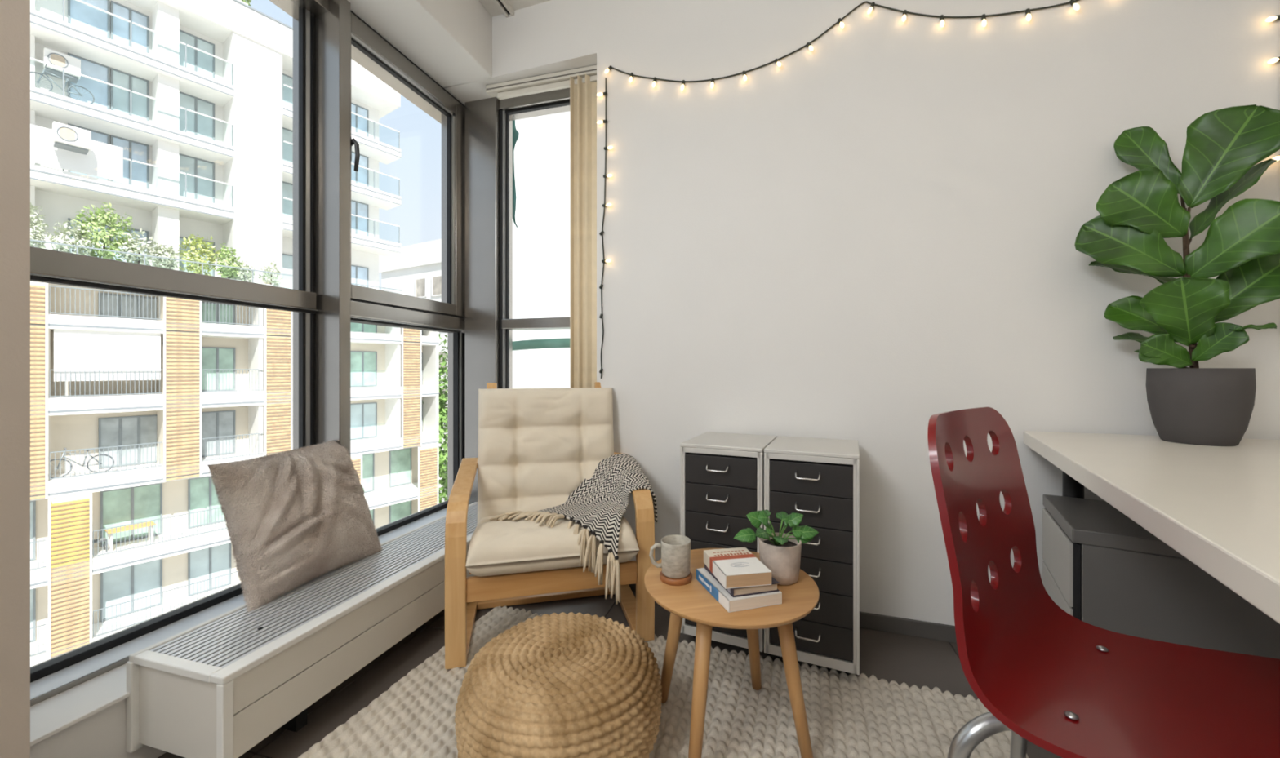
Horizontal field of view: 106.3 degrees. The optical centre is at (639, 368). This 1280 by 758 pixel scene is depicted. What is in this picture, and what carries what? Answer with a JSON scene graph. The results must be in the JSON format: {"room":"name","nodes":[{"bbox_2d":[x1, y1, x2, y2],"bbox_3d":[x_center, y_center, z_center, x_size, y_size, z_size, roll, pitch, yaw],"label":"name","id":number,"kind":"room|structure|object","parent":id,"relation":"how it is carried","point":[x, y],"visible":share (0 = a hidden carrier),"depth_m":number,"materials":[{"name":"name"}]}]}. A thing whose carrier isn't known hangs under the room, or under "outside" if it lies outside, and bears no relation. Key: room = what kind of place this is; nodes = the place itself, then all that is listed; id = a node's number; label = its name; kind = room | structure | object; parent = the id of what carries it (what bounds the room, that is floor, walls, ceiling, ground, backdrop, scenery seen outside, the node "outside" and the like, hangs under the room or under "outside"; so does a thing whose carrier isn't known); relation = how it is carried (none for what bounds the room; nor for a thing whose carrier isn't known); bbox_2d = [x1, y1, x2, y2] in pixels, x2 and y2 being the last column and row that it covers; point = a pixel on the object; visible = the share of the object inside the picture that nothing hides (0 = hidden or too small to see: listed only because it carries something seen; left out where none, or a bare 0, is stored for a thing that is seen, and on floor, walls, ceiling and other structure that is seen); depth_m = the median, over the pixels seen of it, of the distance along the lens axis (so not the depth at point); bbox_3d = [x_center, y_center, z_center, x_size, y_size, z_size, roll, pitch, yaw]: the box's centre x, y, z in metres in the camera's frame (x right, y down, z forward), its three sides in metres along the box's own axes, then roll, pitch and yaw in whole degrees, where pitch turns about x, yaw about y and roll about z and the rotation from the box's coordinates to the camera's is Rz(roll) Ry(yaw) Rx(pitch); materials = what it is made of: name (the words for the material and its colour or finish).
{"room":"home office","nodes":[
{"label":"home office","id":0,"kind":"room"},
{"bbox_2d":[0,0,30,757],"bbox_3d":[-1.485,-0.365,0.588,0.420,2.620,0.812,0,0,16],"label":"wall pier","id":1,"kind":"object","parent":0,"point":[15,15],"depth_m":0.90,"materials":[{"name":"paint"}]},
{"bbox_2d":[30,698,167,757],"bbox_3d":[-1.656,0.897,0.111,0.355,0.295,5.300,0,0,16],"label":"wall","id":2,"kind":"structure","parent":0,"point":[103,735],"depth_m":1.06,"materials":[{"name":"paint"}]},
{"bbox_2d":[30,663,129,746],"bbox_3d":[-1.079,0.750,1.705,0.155,0.010,1.558,0,0,16],"label":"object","id":3,"kind":"structure","parent":2,"relation":"attached to","point":[50,717],"depth_m":1.06,"materials":[{"name":"white paint"}]},
{"bbox_2d":[30,0,328,706],"bbox_3d":[-1.342,-0.318,1.380,0.180,2.135,0.873,0,0,16],"label":"window","id":4,"kind":"structure","parent":2,"relation":"in","point":[49,678],"depth_m":1.42,"materials":[{"name":"metal"}]},
{"bbox_2d":[479,0,551,17],"bbox_3d":[0.504,-1.721,-0.509,4.750,0.108,5.300,0,0,16],"label":"ceiling","id":5,"kind":"structure","parent":0,"point":[491,7],"depth_m":2.19,"materials":[{"name":"paint"}]},
{"bbox_2d":[347,0,492,87],"bbox_3d":[-1.618,-1.528,-0.056,0.480,0.295,5.000,0,0,16],"label":"ceiling beam","id":6,"kind":"structure","parent":5,"relation":"attached to","point":[451,41],"depth_m":2.05,"materials":[{"name":"paint"}]},
{"bbox_2d":[493,0,514,17],"bbox_3d":[-0.905,-1.656,1.196,0.044,0.022,2.200,0,0,16],"label":"ceiling track","id":7,"kind":"object","parent":5,"relation":"attached to","point":[504,6],"visible":1,"depth_m":2.19,"materials":[{"name":"white metal"}]},
{"bbox_2d":[157,591,1062,757],"bbox_3d":[0.745,1.005,-0.557,5.396,0.120,5.996,0,0,16],"label":"floor","id":8,"kind":"structure","parent":0,"point":[920,662],"depth_m":1.53,"materials":[{"name":"tile"}]},
{"bbox_2d":[126,502,477,757],"bbox_3d":[-0.856,0.803,1.699,0.306,0.283,1.325,0,0,16],"label":"radiator","id":9,"kind":"object","parent":8,"relation":"on","point":[218,687],"visible":0.76,"depth_m":1.20,"materials":[{"name":"metal"}]},
{"bbox_2d":[206,440,382,613],"bbox_3d":[-1.104,0.475,1.570,0.298,0.437,0.485,0,0,18],"label":"pillow","id":10,"kind":"object","parent":9,"relation":"on","point":[294,517],"visible":0.99,"depth_m":1.45,"materials":[{"name":"fabric"}]},
{"bbox_2d":[297,606,1028,757],"bbox_3d":[-0.014,0.935,0.947,1.660,0.020,1.426,0,0,19],"label":"rug","id":11,"kind":"object","parent":8,"relation":"on","point":[851,716],"visible":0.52,"depth_m":1.29,"materials":[{"name":"fabric"}]},
{"bbox_2d":[444,382,654,669],"bbox_3d":[-0.332,0.503,1.785,0.672,0.885,0.557,0,0,-14],"label":"armchair","id":12,"kind":"object","parent":11,"relation":"on","point":[536,446],"visible":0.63,"depth_m":1.78,"materials":[{"name":"beige fabric"}]},
{"bbox_2d":[477,387,613,524],"bbox_3d":[-0.370,0.371,1.935,0.547,0.577,0.224,0,0,-14],"label":"cushion","id":13,"kind":"object","parent":12,"relation":"on","point":[536,446],"depth_m":1.90,"materials":[{"name":"fabric"}]},
{"bbox_2d":[465,515,639,577],"bbox_3d":[-0.314,0.602,1.711,0.542,0.161,0.403,0,0,-14],"label":"seat cushion","id":14,"kind":"object","parent":12,"relation":"on","point":[520,548],"depth_m":1.53,"materials":[{"name":"fabric"}]},
{"bbox_2d":[489,453,657,604],"bbox_3d":[-0.227,0.542,1.686,0.585,0.378,0.500,0,0,-14],"label":"throw blanket","id":15,"kind":"object","parent":12,"relation":"on","point":[598,504],"visible":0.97,"depth_m":1.68,"materials":[{"name":"fabric"}]},
{"bbox_2d":[454,612,662,757],"bbox_3d":[-0.193,0.809,1.182,0.494,0.242,0.494,0,0,10],"label":"pouf","id":16,"kind":"object","parent":11,"relation":"on","point":[562,685],"visible":1,"depth_m":1.06,"materials":[{"name":"wicker"}]},
{"bbox_2d":[644,548,819,757],"bbox_3d":[0.229,0.738,1.235,0.436,0.388,0.436,0,0,-11],"label":"side table","id":17,"kind":"object","parent":11,"relation":"on","point":[691,602],"visible":0.58,"depth_m":1.12,"materials":[{"name":"brown wood"}]},
{"bbox_2d":[659,570,692,586],"bbox_3d":[0.093,0.537,1.237,0.084,0.014,0.084,0,0,16],"label":"coaster","id":18,"kind":"object","parent":17,"relation":"on","point":[673,582],"visible":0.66,"depth_m":1.20,"materials":[{"name":"brown wood"}]},
{"bbox_2d":[648,534,690,578],"bbox_3d":[0.084,0.486,1.243,0.098,0.086,0.078,0,0,32],"label":"mug","id":19,"kind":"object","parent":18,"relation":"on","point":[675,563],"visible":1,"depth_m":1.21,"materials":[{"name":"ceramic"}]},
{"bbox_2d":[696,568,782,613],"bbox_3d":[0.236,0.530,1.170,0.137,0.027,0.178,0,0,-17],"label":"book","id":20,"kind":"object","parent":17,"relation":"on","point":[731,604],"visible":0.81,"depth_m":1.09,"materials":[{"name":"white paper"}]},
{"bbox_2d":[704,564,779,597],"bbox_3d":[0.244,0.506,1.173,0.119,0.020,0.165,0,0,-15],"label":"book","id":21,"kind":"object","parent":20,"relation":"on","point":[740,592],"visible":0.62,"depth_m":1.10,"materials":[{"name":"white paper"}]},
{"bbox_2d":[703,547,771,589],"bbox_3d":[0.232,0.480,1.159,0.113,0.032,0.150,0,0,-11],"label":"book","id":22,"kind":"object","parent":21,"relation":"on","point":[736,567],"visible":1,"depth_m":1.12,"materials":[{"name":"paper"}]},
{"bbox_2d":[733,510,818,585],"bbox_3d":[0.345,0.458,1.252,0.178,0.172,0.157,0,0,-37],"label":"potted plant","id":23,"kind":"object","parent":17,"relation":"on","point":[780,553],"visible":0.99,"depth_m":1.23,"materials":[{"name":"green plant"}]},
{"bbox_2d":[927,407,1279,757],"bbox_3d":[0.740,0.511,0.680,0.425,0.870,0.518,0,0,-39],"label":"chair","id":24,"kind":"object","parent":11,"relation":"on","point":[1068,686],"visible":1,"depth_m":0.73,"materials":[{"name":"red paint"}]},
{"bbox_2d":[680,431,777,652],"bbox_3d":[0.322,0.599,1.708,0.275,0.688,0.349,0,0,24],"label":"base cabinet","id":25,"kind":"object","parent":8,"relation":"on","point":[722,474],"visible":0.48,"depth_m":1.58,"materials":[{"name":"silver metal"}]},
{"bbox_2d":[764,435,859,675],"bbox_3d":[0.577,0.599,1.595,0.275,0.688,0.349,0,0,24],"label":"base cabinet","id":26,"kind":"object","parent":8,"relation":"on","point":[817,479],"visible":0.82,"depth_m":1.44,"materials":[{"name":"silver metal"}]},
{"bbox_2d":[1023,431,1279,624],"bbox_3d":[1.556,0.575,0.628,1.855,0.741,1.626,0,0,16],"label":"desk","id":27,"kind":"object","parent":8,"relation":"on","point":[1218,508],"visible":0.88,"depth_m":0.80,"materials":[{"name":"white wood"}]},
{"bbox_2d":[1074,104,1279,446],"bbox_3d":[1.512,-0.264,1.337,0.211,0.935,0.433,0,0,-41],"label":"plant","id":28,"kind":"object","parent":27,"relation":"on","point":[1193,405],"visible":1,"depth_m":1.30,"materials":[{"name":"green plant"}]},
{"bbox_2d":[1042,494,1279,659],"bbox_3d":[1.349,0.665,1.177,0.507,0.560,0.374,0,0,32],"label":"drawer unit","id":29,"kind":"object","parent":8,"relation":"on","point":[1102,568],"visible":0.44,"depth_m":1.10,"materials":[{"name":"grey metal"}]},
{"bbox_2d":[443,0,1279,626],"bbox_3d":[1.257,-0.361,1.779,4.980,2.612,0.340,0,0,19],"label":"wall","id":30,"kind":"structure","parent":0,"point":[868,235],"depth_m":1.73,"materials":[{"name":"paint"}]},
{"bbox_2d":[293,0,465,543],"bbox_3d":[-1.085,-0.318,2.232,0.244,2.135,0.907,0,0,16],"label":"window","id":31,"kind":"structure","parent":30,"relation":"in","point":[369,49],"depth_m":1.83,"materials":[{"name":"metal"}]},
{"bbox_2d":[465,97,512,505],"bbox_3d":[-0.799,-0.318,2.538,0.185,2.135,0.160,0,0,16],"label":"post","id":32,"kind":"object","parent":30,"relation":"attached to","point":[482,116],"visible":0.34,"depth_m":2.46,"materials":[{"name":"metal"}]},
{"bbox_2d":[512,120,519,227],"bbox_3d":[-0.754,-1.270,2.817,0.082,0.890,0.057,0,0,16],"label":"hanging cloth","id":33,"kind":"object","parent":30,"relation":"hanging from","point":[515,133],"visible":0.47,"depth_m":2.81,"materials":[{"name":"fabric"}]},
{"bbox_2d":[497,87,569,388],"bbox_3d":[-0.387,-0.318,2.415,0.675,2.135,0.130,0,0,16],"label":"window","id":34,"kind":"structure","parent":30,"relation":"in","point":[557,101],"depth_m":2.46,"materials":[{"name":"metal"}]},
{"bbox_2d":[485,64,596,387],"bbox_3d":[-0.443,-0.337,2.271,0.626,2.083,0.074,0,0,16],"label":"vertical blind","id":35,"kind":"object","parent":34,"relation":"attached to","point":[581,82],"visible":0.56,"depth_m":2.20,"materials":[{"name":"fabric"}]},
{"bbox_2d":[512,337,569,351],"bbox_3d":[-0.364,-0.128,2.830,1.320,0.111,0.049,0,0,16],"label":"stripe","id":36,"kind":"object","parent":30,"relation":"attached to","point":[548,343],"visible":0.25,"depth_m":2.91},
{"bbox_2d":[596,77,613,378],"bbox_3d":[-0.150,-0.606,2.071,0.077,1.303,0.024,0,0,19],"label":"string lights","id":37,"kind":"object","parent":30,"relation":"hanging from","point":[605,93],"visible":1,"depth_m":2.08,"materials":[{"name":"brown"}]},
{"bbox_2d":[596,119,607,124],"bbox_3d":[-0.164,-1.068,2.077,0.046,0.017,0.019,0,0,16],"label":"bulb","id":38,"kind":"object","parent":37,"relation":"attached to","point":[605,121],"depth_m":2.07,"materials":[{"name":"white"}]},
{"bbox_2d":[596,91,607,96],"bbox_3d":[-0.164,-1.188,2.077,0.046,0.017,0.019,0,0,16],"label":"bulb","id":39,"kind":"object","parent":37,"relation":"attached to","point":[605,93],"depth_m":2.07,"materials":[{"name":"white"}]},
{"bbox_2d":[601,259,610,262],"bbox_3d":[-0.144,-0.463,2.070,0.046,0.015,0.024,0,0,16],"label":"socket","id":40,"kind":"object","parent":37,"relation":"attached to","point":[604,260],"depth_m":2.07,"materials":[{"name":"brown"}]},
{"bbox_2d":[602,203,611,207],"bbox_3d":[-0.142,-0.704,2.068,0.045,0.016,0.025,0,0,16],"label":"bulb","id":41,"kind":"object","parent":37,"relation":"attached to","point":[604,205],"depth_m":2.06,"materials":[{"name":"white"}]},
{"bbox_2d":[603,173,612,177],"bbox_3d":[-0.138,-0.830,2.067,0.045,0.017,0.024,0,0,16],"label":"socket","id":42,"kind":"object","parent":37,"relation":"attached to","point":[605,175],"depth_m":2.06,"materials":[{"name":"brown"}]},
{"bbox_2d":[604,146,613,150],"bbox_3d":[-0.136,-0.950,2.066,0.045,0.017,0.025,0,0,16],"label":"socket","id":43,"kind":"object","parent":37,"relation":"attached to","point":[606,148],"depth_m":2.06,"materials":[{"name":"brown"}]},
{"bbox_2d":[628,583,956,643],"bbox_3d":[1.637,0.917,1.462,3.855,0.055,0.012,0,0,19],"label":"baseboard","id":44,"kind":"structure","parent":30,"relation":"attached to","point":[939,632],"depth_m":1.70,"materials":[{"name":"tile"}]},
{"bbox_2d":[604,0,1279,160],"bbox_3d":[0.857,-0.685,1.721,2.129,1.300,0.031,0,0,19],"label":"string lights","id":45,"kind":"object","parent":30,"relation":"attached to","point":[1075,6],"visible":0.98,"depth_m":1.72,"materials":[{"name":"brown plastic"}]},
{"bbox_2d":[604,65,611,73],"bbox_3d":[-0.136,-1.286,2.064,0.029,0.039,0.029,0,0,16],"label":"bulb","id":46,"kind":"object","parent":45,"relation":"attached to","point":[609,68],"depth_m":2.06,"materials":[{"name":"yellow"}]},
{"bbox_2d":[629,72,633,82],"bbox_3d":[-0.037,-1.232,2.032,0.016,0.046,0.023,0,0,16],"label":"bulb","id":47,"kind":"object","parent":45,"relation":"attached to","point":[631,74],"depth_m":2.03,"materials":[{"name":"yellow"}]},
{"bbox_2d":[652,76,656,87],"bbox_3d":[0.060,-1.192,1.999,0.016,0.046,0.022,0,0,16],"label":"bulb","id":48,"kind":"object","parent":45,"relation":"attached to","point":[654,78],"depth_m":1.99,"materials":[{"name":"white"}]},
{"bbox_2d":[680,80,684,90],"bbox_3d":[0.175,-1.155,1.959,0.016,0.046,0.022,0,0,16],"label":"bulb","id":49,"kind":"object","parent":45,"relation":"attached to","point":[682,82],"depth_m":1.95,"materials":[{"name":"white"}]},
{"bbox_2d":[710,77,714,88],"bbox_3d":[0.290,-1.141,1.919,0.014,0.046,0.024,0,0,16],"label":"socket","id":50,"kind":"object","parent":45,"relation":"attached to","point":[712,79],"depth_m":1.91,"materials":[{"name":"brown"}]},
{"bbox_2d":[742,71,746,80],"bbox_3d":[0.410,-1.145,1.879,0.018,0.046,0.023,0,0,16],"label":"bulb","id":51,"kind":"object","parent":45,"relation":"attached to","point":[744,77],"depth_m":1.87,"materials":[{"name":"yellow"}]},
{"bbox_2d":[774,58,781,66],"bbox_3d":[0.528,-1.169,1.836,0.025,0.042,0.028,0,0,16],"label":"bulb","id":52,"kind":"object","parent":45,"relation":"attached to","point":[776,60],"depth_m":1.83,"materials":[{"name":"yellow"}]},
{"bbox_2d":[806,42,813,50],"bbox_3d":[0.637,-1.206,1.799,0.024,0.042,0.027,0,0,16],"label":"bulb","id":53,"kind":"object","parent":45,"relation":"attached to","point":[808,44],"depth_m":1.79,"materials":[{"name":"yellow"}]},
{"bbox_2d":[837,17,844,27],"bbox_3d":[0.740,-1.270,1.765,0.022,0.045,0.024,0,0,16],"label":"bulb","id":54,"kind":"object","parent":45,"relation":"attached to","point":[842,24],"depth_m":1.76,"materials":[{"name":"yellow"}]},
{"bbox_2d":[867,1,875,13],"bbox_3d":[0.836,-1.301,1.732,0.027,0.044,0.021,0,0,16],"label":"bulb","id":55,"kind":"object","parent":45,"relation":"attached to","point":[872,4],"depth_m":1.73,"materials":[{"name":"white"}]},
{"bbox_2d":[902,9,906,22],"bbox_3d":[0.936,-1.247,1.697,0.018,0.046,0.023,0,0,16],"label":"bulb","id":56,"kind":"object","parent":45,"relation":"attached to","point":[904,11],"depth_m":1.69,"materials":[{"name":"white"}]},
{"bbox_2d":[939,14,944,26],"bbox_3d":[1.046,-1.201,1.660,0.014,0.046,0.021,0,0,16],"label":"bulb","id":57,"kind":"object","parent":45,"relation":"attached to","point":[941,17],"depth_m":1.66,"materials":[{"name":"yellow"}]},
{"bbox_2d":[981,13,986,26],"bbox_3d":[1.162,-1.174,1.620,0.014,0.046,0.021,0,0,16],"label":"bulb","id":58,"kind":"object","parent":45,"relation":"attached to","point":[984,16],"depth_m":1.62,"materials":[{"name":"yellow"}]},
{"bbox_2d":[1025,8,1031,21],"bbox_3d":[1.279,-1.163,1.580,0.014,0.046,0.022,0,0,16],"label":"bulb","id":59,"kind":"object","parent":45,"relation":"attached to","point":[1028,11],"depth_m":1.58,"materials":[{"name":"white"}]},
{"bbox_2d":[1069,0,1079,10],"bbox_3d":[1.394,-1.166,1.539,0.020,0.045,0.025,0,0,16],"label":"bulb","id":60,"kind":"object","parent":45,"relation":"attached to","point":[1075,6],"depth_m":1.53,"materials":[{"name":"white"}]},
{"bbox_2d":[1265,14,1279,22],"bbox_3d":[1.836,-1.013,1.387,0.046,0.019,0.021,0,0,16],"label":"bulb","id":61,"kind":"object","parent":45,"relation":"attached to","point":[1273,18],"depth_m":1.38,"materials":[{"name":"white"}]},
{"bbox_2d":[1267,56,1279,63],"bbox_3d":[1.839,-0.892,1.386,0.045,0.022,0.022,0,0,16],"label":"bulb","id":62,"kind":"object","parent":45,"relation":"attached to","point":[1273,60],"depth_m":1.38,"materials":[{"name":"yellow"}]},
{"bbox_2d":[1271,155,1279,160],"bbox_3d":[1.844,-0.609,1.384,0.044,0.026,0.023,0,0,16],"label":"bulb","id":63,"kind":"object","parent":45,"relation":"attached to","point":[1277,157],"depth_m":1.38,"materials":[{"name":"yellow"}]},
{"label":"outside","id":64,"kind":"structure","parent":0,"visible":0},
{"bbox_3d":[-13.006,15.045,45.341,130.000,0.200,160.000,0,0,16],"label":"ground","id":65,"kind":"structure","parent":64,"visible":0},
{"bbox_2d":[30,0,439,666],"bbox_3d":[-22.476,-1.040,22.472,9.590,31.970,22.600,0,0,35],"label":"apartment building","id":66,"kind":"structure","parent":65,"relation":"on","point":[189,120],"depth_m":20.37,"materials":[{"name":"white concrete"}]},
{"bbox_2d":[30,202,51,248],"bbox_3d":[-21.680,-4.728,16.980,1.026,2.536,1.059,0,0,35],"label":"shrub","id":67,"kind":"object","parent":66,"relation":"on","point":[37,224],"visible":0.34,"depth_m":17.12,"materials":[{"name":"green plant"}]},
{"bbox_2d":[43,47,80,83],"bbox_3d":[-22.396,-11.715,18.570,0.698,0.740,0.900,0,0,35],"label":"air conditioner","id":68,"kind":"object","parent":66,"relation":"attached to","point":[64,61],"visible":0.92,"depth_m":18.40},
{"bbox_2d":[50,53,65,66],"bbox_3d":[-22.200,-11.745,18.287,0.008,0.400,0.360,0,0,35],"label":"fan grille","id":69,"kind":"object","parent":68,"relation":"attached to","point":[58,60],"depth_m":18.29,"materials":[{"name":"beige plastic"}]},
{"bbox_2d":[30,64,94,104],"bbox_3d":[-21.920,-10.736,18.115,0.525,1.057,1.744,0,0,35],"label":"bicycle","id":70,"kind":"object","parent":66,"relation":"on","point":[68,77],"visible":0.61,"depth_m":18.22,"materials":[{"name":"paint"}]},
{"bbox_2d":[52,121,91,155],"bbox_3d":[-21.069,-8.515,17.763,0.698,0.740,0.900,0,0,35],"label":"air conditioner","id":71,"kind":"object","parent":66,"relation":"attached to","point":[66,137],"visible":1,"depth_m":17.60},
{"bbox_2d":[59,126,75,140],"bbox_3d":[-20.873,-8.545,17.480,0.008,0.400,0.360,0,0,35],"label":"fan grille","id":72,"kind":"object","parent":71,"relation":"attached to","point":[66,133],"depth_m":17.47,"materials":[{"name":"beige plastic"}]},
{"bbox_2d":[48,217,95,256],"bbox_3d":[-20.880,-4.486,17.625,1.050,2.053,1.139,0,0,35],"label":"shrub","id":73,"kind":"object","parent":66,"relation":"on","point":[63,234],"visible":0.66,"depth_m":17.52,"materials":[{"name":"green plant"}]},
{"bbox_2d":[50,448,114,478],"bbox_3d":[-20.572,3.413,17.599,0.525,1.057,1.744,0,0,35],"label":"bicycle","id":74,"kind":"object","parent":66,"relation":"on","point":[65,449],"visible":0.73,"depth_m":17.67,"materials":[{"name":"paint"}]},
{"bbox_2d":[92,537,106,555],"bbox_3d":[-20.572,6.560,18.209,0.400,0.860,0.400,0,0,35],"label":"balcony chair","id":75,"kind":"object","parent":66,"relation":"on","point":[104,540],"visible":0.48,"depth_m":18.24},
{"bbox_2d":[64,200,137,262],"bbox_3d":[-20.684,-4.959,18.422,1.004,2.998,1.902,0,0,35],"label":"shrub","id":76,"kind":"object","parent":66,"relation":"on","point":[96,224],"visible":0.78,"depth_m":18.39,"materials":[{"name":"green plant"}]},
{"bbox_2d":[53,328,160,381],"bbox_3d":[-19.972,-0.465,18.082,0.030,1.860,2.720,0,0,35],"label":"roller shade","id":77,"kind":"object","parent":66,"relation":"hanging from","point":[73,349],"depth_m":17.97,"materials":[{"name":"white fabric"}]},
{"bbox_2d":[105,521,155,551],"bbox_3d":[-20.044,6.620,18.877,0.660,0.740,1.300,0,0,35],"label":"table","id":78,"kind":"object","parent":66,"relation":"on","point":[110,531],"visible":0.93,"depth_m":18.81,"materials":[{"name":"yellow wood"}]},
{"bbox_2d":[119,228,158,266],"bbox_3d":[-19.911,-4.538,19.006,1.065,2.156,1.104,0,0,35],"label":"shrub","id":79,"kind":"object","parent":66,"relation":"on","point":[144,246],"visible":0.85,"depth_m":18.91,"materials":[{"name":"green plant"}]},
{"bbox_2d":[151,241,179,269],"bbox_3d":[-19.590,-4.340,19.788,0.987,1.761,0.873,0,0,35],"label":"shrub","id":80,"kind":"object","parent":66,"relation":"on","point":[161,263],"visible":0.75,"depth_m":19.68,"materials":[{"name":"green plant"}]},
{"bbox_2d":[177,234,222,275],"bbox_3d":[-19.036,-4.636,20.772,1.012,2.351,1.487,0,0,35],"label":"shrub","id":81,"kind":"object","parent":66,"relation":"on","point":[209,254],"visible":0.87,"depth_m":20.64,"materials":[{"name":"green plant"}]},
{"bbox_2d":[213,243,243,280],"bbox_3d":[-18.297,-4.508,21.332,0.961,2.095,0.981,0,0,35],"label":"shrub","id":82,"kind":"object","parent":66,"relation":"on","point":[225,273],"visible":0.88,"depth_m":21.21,"materials":[{"name":"green plant"}]},
{"bbox_2d":[229,258,256,283],"bbox_3d":[-18.204,-4.248,21.975,1.006,1.575,0.992,0,0,35],"label":"shrub","id":83,"kind":"object","parent":66,"relation":"on","point":[242,273],"visible":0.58,"depth_m":21.93,"materials":[{"name":"green plant"}]},
{"bbox_2d":[237,0,251,6],"bbox_3d":[-18.865,-17.561,22.713,0.817,1.212,0.816,0,0,35],"label":"plant","id":84,"kind":"object","parent":66,"relation":"on","point":[244,2],"visible":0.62,"depth_m":22.76,"materials":[{"name":"green plant"}]},
{"bbox_2d":[257,260,283,287],"bbox_3d":[-17.579,-4.312,22.799,0.906,1.704,0.990,0,0,35],"label":"shrub","id":85,"kind":"object","parent":66,"relation":"on","point":[269,282],"visible":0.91,"depth_m":22.76,"materials":[{"name":"green plant"}]},
{"bbox_2d":[262,283,282,287],"bbox_3d":[-17.581,-3.710,22.829,0.440,0.500,0.800,0,0,35],"label":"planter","id":86,"kind":"object","parent":66,"relation":"on","point":[270,284],"depth_m":22.83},
{"bbox_2d":[378,239,447,502],"bbox_3d":[-15.112,-0.255,46.583,21.400,30.400,8.250,0,0,30],"label":"building","id":87,"kind":"structure","parent":65,"relation":"on","point":[416,271],"depth_m":45.30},
{"bbox_2d":[422,333,447,503],"bbox_3d":[-12.807,6.073,32.386,6.907,17.754,6.824,0,0,16],"label":"tree","id":88,"kind":"object","parent":65,"relation":"on","point":[442,411],"visible":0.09,"depth_m":30.81,"materials":[{"name":"green plant"}]},
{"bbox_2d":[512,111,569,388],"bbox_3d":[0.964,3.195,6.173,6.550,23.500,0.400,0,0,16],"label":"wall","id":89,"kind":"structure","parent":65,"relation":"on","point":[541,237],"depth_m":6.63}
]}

